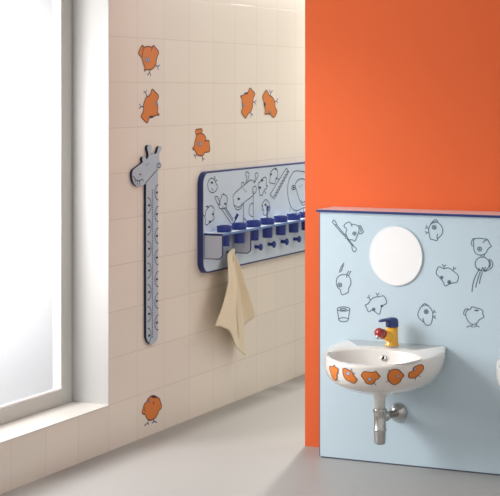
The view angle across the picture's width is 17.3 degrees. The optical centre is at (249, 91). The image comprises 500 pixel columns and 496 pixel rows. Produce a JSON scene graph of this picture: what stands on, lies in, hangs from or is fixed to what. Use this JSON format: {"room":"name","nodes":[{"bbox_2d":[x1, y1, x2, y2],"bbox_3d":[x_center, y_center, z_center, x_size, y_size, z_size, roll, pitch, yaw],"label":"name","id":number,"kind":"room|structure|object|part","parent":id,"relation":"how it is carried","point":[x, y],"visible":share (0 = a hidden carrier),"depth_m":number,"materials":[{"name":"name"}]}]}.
{"room":"children's bathroom","nodes":[
{"label":"children's bathroom","id":0,"kind":"room"},
{"bbox_2d":[0,0,304,494],"bbox_3d":[-0.782,0.050,7.592,0.300,3.200,8.700,0,0,25],"label":"wall","id":1,"kind":"structure","parent":0,"point":[211,52],"depth_m":8.22,"materials":[{"name":"beige tile"}]},
{"bbox_2d":[0,0,71,424],"bbox_3d":[-1.400,0.364,6.416,0.037,2.142,2.640,0,0,25],"label":"window","id":2,"kind":"structure","parent":1,"relation":"in","point":[15,410],"depth_m":7.54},
{"bbox_2d":[0,401,108,442],"bbox_3d":[-1.340,1.437,6.388,0.303,0.004,2.644,0,0,25],"label":"window sill","id":3,"kind":"structure","parent":1,"relation":"attached to","point":[13,429],"depth_m":7.19,"materials":[{"name":"white tile"}]},
{"bbox_2d":[53,0,108,404],"bbox_3d":[-1.342,0.362,6.389,0.298,2.146,2.648,0,0,25],"label":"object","id":4,"kind":"structure","parent":1,"relation":"attached to","point":[90,18],"depth_m":7.57,"materials":[{"name":"white paint"}]},
{"bbox_2d":[130,145,161,343],"bbox_3d":[-0.496,0.732,7.830,0.014,0.957,0.294,0,0,25],"label":"ruler","id":5,"kind":"object","parent":1,"relation":"attached to","point":[145,173],"visible":1,"depth_m":7.86,"materials":[{"name":"grey plastic"}]},
{"bbox_2d":[139,89,158,122],"bbox_3d":[-0.483,0.067,7.874,0.001,0.166,0.206,0,0,25],"label":"decal","id":6,"kind":"object","parent":1,"relation":"attached to","point":[150,106],"visible":1,"depth_m":7.89},
{"bbox_2d":[138,45,159,74],"bbox_3d":[-0.484,-0.151,7.872,0.001,0.150,0.216,0,0,25],"label":"decal","id":7,"kind":"object","parent":1,"relation":"attached to","point":[149,54],"visible":1,"depth_m":7.88},
{"bbox_2d":[142,395,161,425],"bbox_3d":[-0.472,1.532,7.899,0.001,0.143,0.203,0,0,25],"label":"decal","id":8,"kind":"object","parent":1,"relation":"attached to","point":[151,408],"visible":1,"depth_m":7.90},
{"bbox_2d":[192,128,209,160],"bbox_3d":[-0.248,0.270,8.378,0.001,0.170,0.203,0,0,25],"label":"decal","id":9,"kind":"object","parent":1,"relation":"attached to","point":[201,145],"visible":1,"depth_m":8.37},
{"bbox_2d":[240,88,255,117],"bbox_3d":[-0.008,0.060,8.893,0.001,0.167,0.206,0,0,25],"label":"decal","id":10,"kind":"object","parent":1,"relation":"attached to","point":[247,98],"visible":1,"depth_m":8.88},
{"bbox_2d":[198,162,304,272],"bbox_3d":[0.191,0.666,9.160,0.136,0.518,1.875,0,0,25],"label":"rack","id":11,"kind":"object","parent":1,"relation":"attached to","point":[247,192],"visible":0.75,"depth_m":8.80,"materials":[{"name":"plastic"}]},
{"bbox_3d":[-0.185,0.789,8.323,0.108,0.120,0.010,0,0,25],"label":"bracket plate","id":12,"kind":"part","parent":11,"relation":"part of","materials":[{"name":"grey plastic"}]},
{"bbox_2d":[217,225,231,245],"bbox_3d":[-0.132,0.738,8.420,0.078,0.105,0.078,0,0,25],"label":"tumbler","id":13,"kind":"object","parent":11,"relation":"on","point":[220,228],"visible":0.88,"depth_m":8.39,"materials":[{"name":"blue plastic"}]},
{"bbox_2d":[215,248,254,355],"bbox_3d":[-0.088,1.105,8.559,0.065,0.583,0.610,0,0,17],"label":"hand towel","id":14,"kind":"object","parent":11,"relation":"hanging from","point":[237,309],"visible":1,"depth_m":8.59,"materials":[{"name":"beige fabric"}]},
{"bbox_2d":[232,222,246,242],"bbox_3d":[-0.057,0.738,8.582,0.078,0.105,0.078,0,0,25],"label":"tumbler","id":15,"kind":"object","parent":11,"relation":"on","point":[238,237],"visible":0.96,"depth_m":8.55,"materials":[{"name":"blue plastic"}]},
{"bbox_3d":[-0.042,0.789,8.630,0.108,0.120,0.010,0,0,25],"label":"bracket plate","id":16,"kind":"part","parent":11,"relation":"part of","materials":[{"name":"grey plastic"}]},
{"bbox_2d":[246,220,260,240],"bbox_3d":[0.019,0.738,8.744,0.078,0.105,0.078,0,0,25],"label":"tumbler","id":17,"kind":"object","parent":11,"relation":"on","point":[250,223],"visible":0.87,"depth_m":8.72,"materials":[{"name":"blue plastic"}]},
{"bbox_2d":[208,218,304,233],"bbox_3d":[0.185,0.723,9.118,0.102,0.010,1.757,0,0,25],"label":"shelf","id":18,"kind":"object","parent":11,"relation":"attached to","point":[212,229],"depth_m":8.66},
{"bbox_2d":[260,218,274,237],"bbox_3d":[0.095,0.738,8.906,0.078,0.105,0.078,0,0,25],"label":"tumbler","id":19,"kind":"object","parent":11,"relation":"on","point":[266,232],"visible":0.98,"depth_m":8.88,"materials":[{"name":"blue plastic"}]},
{"bbox_2d":[274,215,287,234],"bbox_3d":[0.170,0.738,9.068,0.078,0.105,0.078,0,0,25],"label":"tumbler","id":20,"kind":"object","parent":11,"relation":"on","point":[280,230],"visible":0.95,"depth_m":9.04,"materials":[{"name":"blue plastic"}]},
{"bbox_2d":[287,213,300,232],"bbox_3d":[0.246,0.738,9.230,0.078,0.105,0.078,0,0,25],"label":"tumbler","id":21,"kind":"object","parent":11,"relation":"on","point":[293,227],"visible":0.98,"depth_m":9.20,"materials":[{"name":"blue plastic"}]},
{"bbox_2d":[299,211,304,229],"bbox_3d":[0.321,0.738,9.392,0.078,0.105,0.078,0,0,25],"label":"tumbler","id":22,"kind":"object","parent":11,"relation":"on","point":[302,213],"visible":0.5,"depth_m":9.37,"materials":[{"name":"blue plastic"}]},
{"bbox_2d":[262,90,277,117],"bbox_3d":[0.113,0.065,9.154,0.001,0.159,0.214,0,0,25],"label":"decal","id":23,"kind":"object","parent":1,"relation":"attached to","point":[269,102],"visible":1,"depth_m":9.14},
{"bbox_2d":[0,374,499,495],"bbox_3d":[0.762,1.680,5.106,5.200,0.060,11.900,0,0,25],"label":"floor","id":24,"kind":"structure","parent":0,"point":[252,445],"depth_m":7.18,"materials":[{"name":"grey plastic"}]},
{"bbox_2d":[316,207,499,475],"bbox_3d":[1.181,1.090,7.099,1.852,1.120,0.205,0,0,25],"label":"panel","id":25,"kind":"object","parent":24,"relation":"on","point":[452,422],"visible":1,"depth_m":7.20,"materials":[{"name":"blue laminate"}]},
{"bbox_2d":[325,339,446,395],"bbox_3d":[0.548,1.206,7.049,0.516,0.195,0.446,0,0,25],"label":"basin","id":26,"kind":"object","parent":25,"relation":"attached to","point":[358,366],"visible":1,"depth_m":6.95,"materials":[{"name":"white ceramic"}]},
{"bbox_2d":[329,365,338,380],"bbox_3d":[0.360,1.190,6.949,0.014,0.073,0.081,0,0,-27],"label":"print","id":27,"kind":"object","parent":26,"relation":"attached to","point":[333,369],"depth_m":6.95},
{"bbox_2d":[342,368,356,383],"bbox_3d":[0.418,1.190,6.875,0.073,0.066,0.014,0,0,30],"label":"print","id":28,"kind":"object","parent":26,"relation":"attached to","point":[349,375],"depth_m":6.87},
{"bbox_2d":[361,371,379,384],"bbox_3d":[0.503,1.193,6.838,0.082,0.064,0.015,0,0,9],"label":"print","id":29,"kind":"object","parent":26,"relation":"attached to","point":[367,377],"depth_m":6.84},
{"bbox_2d":[374,317,398,346],"bbox_3d":[0.597,1.049,7.162,0.130,0.124,0.063,0,0,-40],"label":"faucet","id":30,"kind":"object","parent":26,"relation":"on","point":[390,335],"visible":1,"depth_m":7.16,"materials":[{"name":"yellow metal"}]},
{"bbox_3d":[0.593,1.000,7.170,0.065,0.021,0.048,0,0,-27],"label":"lever","id":31,"kind":"part","parent":30,"relation":"part of","materials":[{"name":"blue plastic"}]},
{"bbox_3d":[0.599,1.066,7.165,0.071,0.059,0.048,0,0,-38],"label":"spout","id":32,"kind":"part","parent":30,"relation":"part of","materials":[{"name":"yellow ceramic"}]},
{"bbox_2d":[373,395,406,444],"bbox_3d":[0.606,1.405,7.142,0.086,0.231,0.229,0,0,25],"label":"trap","id":33,"kind":"object","parent":26,"relation":"attached to","point":[397,412],"visible":0.91,"depth_m":7.05,"materials":[{"name":"silver metal"}]},
{"bbox_2d":[386,369,403,384],"bbox_3d":[0.605,1.189,6.842,0.081,0.071,0.013,0,0,-12],"label":"print","id":34,"kind":"object","parent":26,"relation":"attached to","point":[393,376],"depth_m":6.84},
{"bbox_2d":[408,364,423,379],"bbox_3d":[0.698,1.177,6.882,0.088,0.065,0.006,0,0,-37],"label":"print","id":35,"kind":"object","parent":26,"relation":"attached to","point":[415,371],"depth_m":6.88},
{"bbox_2d":[370,226,422,285],"bbox_3d":[0.645,0.725,7.246,0.249,0.265,0.006,0,0,25],"label":"wall mirror","id":36,"kind":"object","parent":25,"relation":"attached to","point":[396,254],"visible":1,"depth_m":7.24,"materials":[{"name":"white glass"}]},
{"bbox_2d":[496,358,499,387],"bbox_3d":[1.244,1.206,6.724,0.516,0.195,0.446,0,0,25],"label":"basin","id":37,"kind":"object","parent":25,"relation":"attached to","point":[498,361],"visible":1,"depth_m":6.76,"materials":[{"name":"white ceramic"}]},
{"bbox_2d":[305,0,499,446],"bbox_3d":[2.154,0.050,6.825,4.131,3.200,0.120,0,0,25],"label":"wall","id":38,"kind":"structure","parent":0,"point":[402,97],"depth_m":7.46,"materials":[{"name":"orange paint"}]}
]}

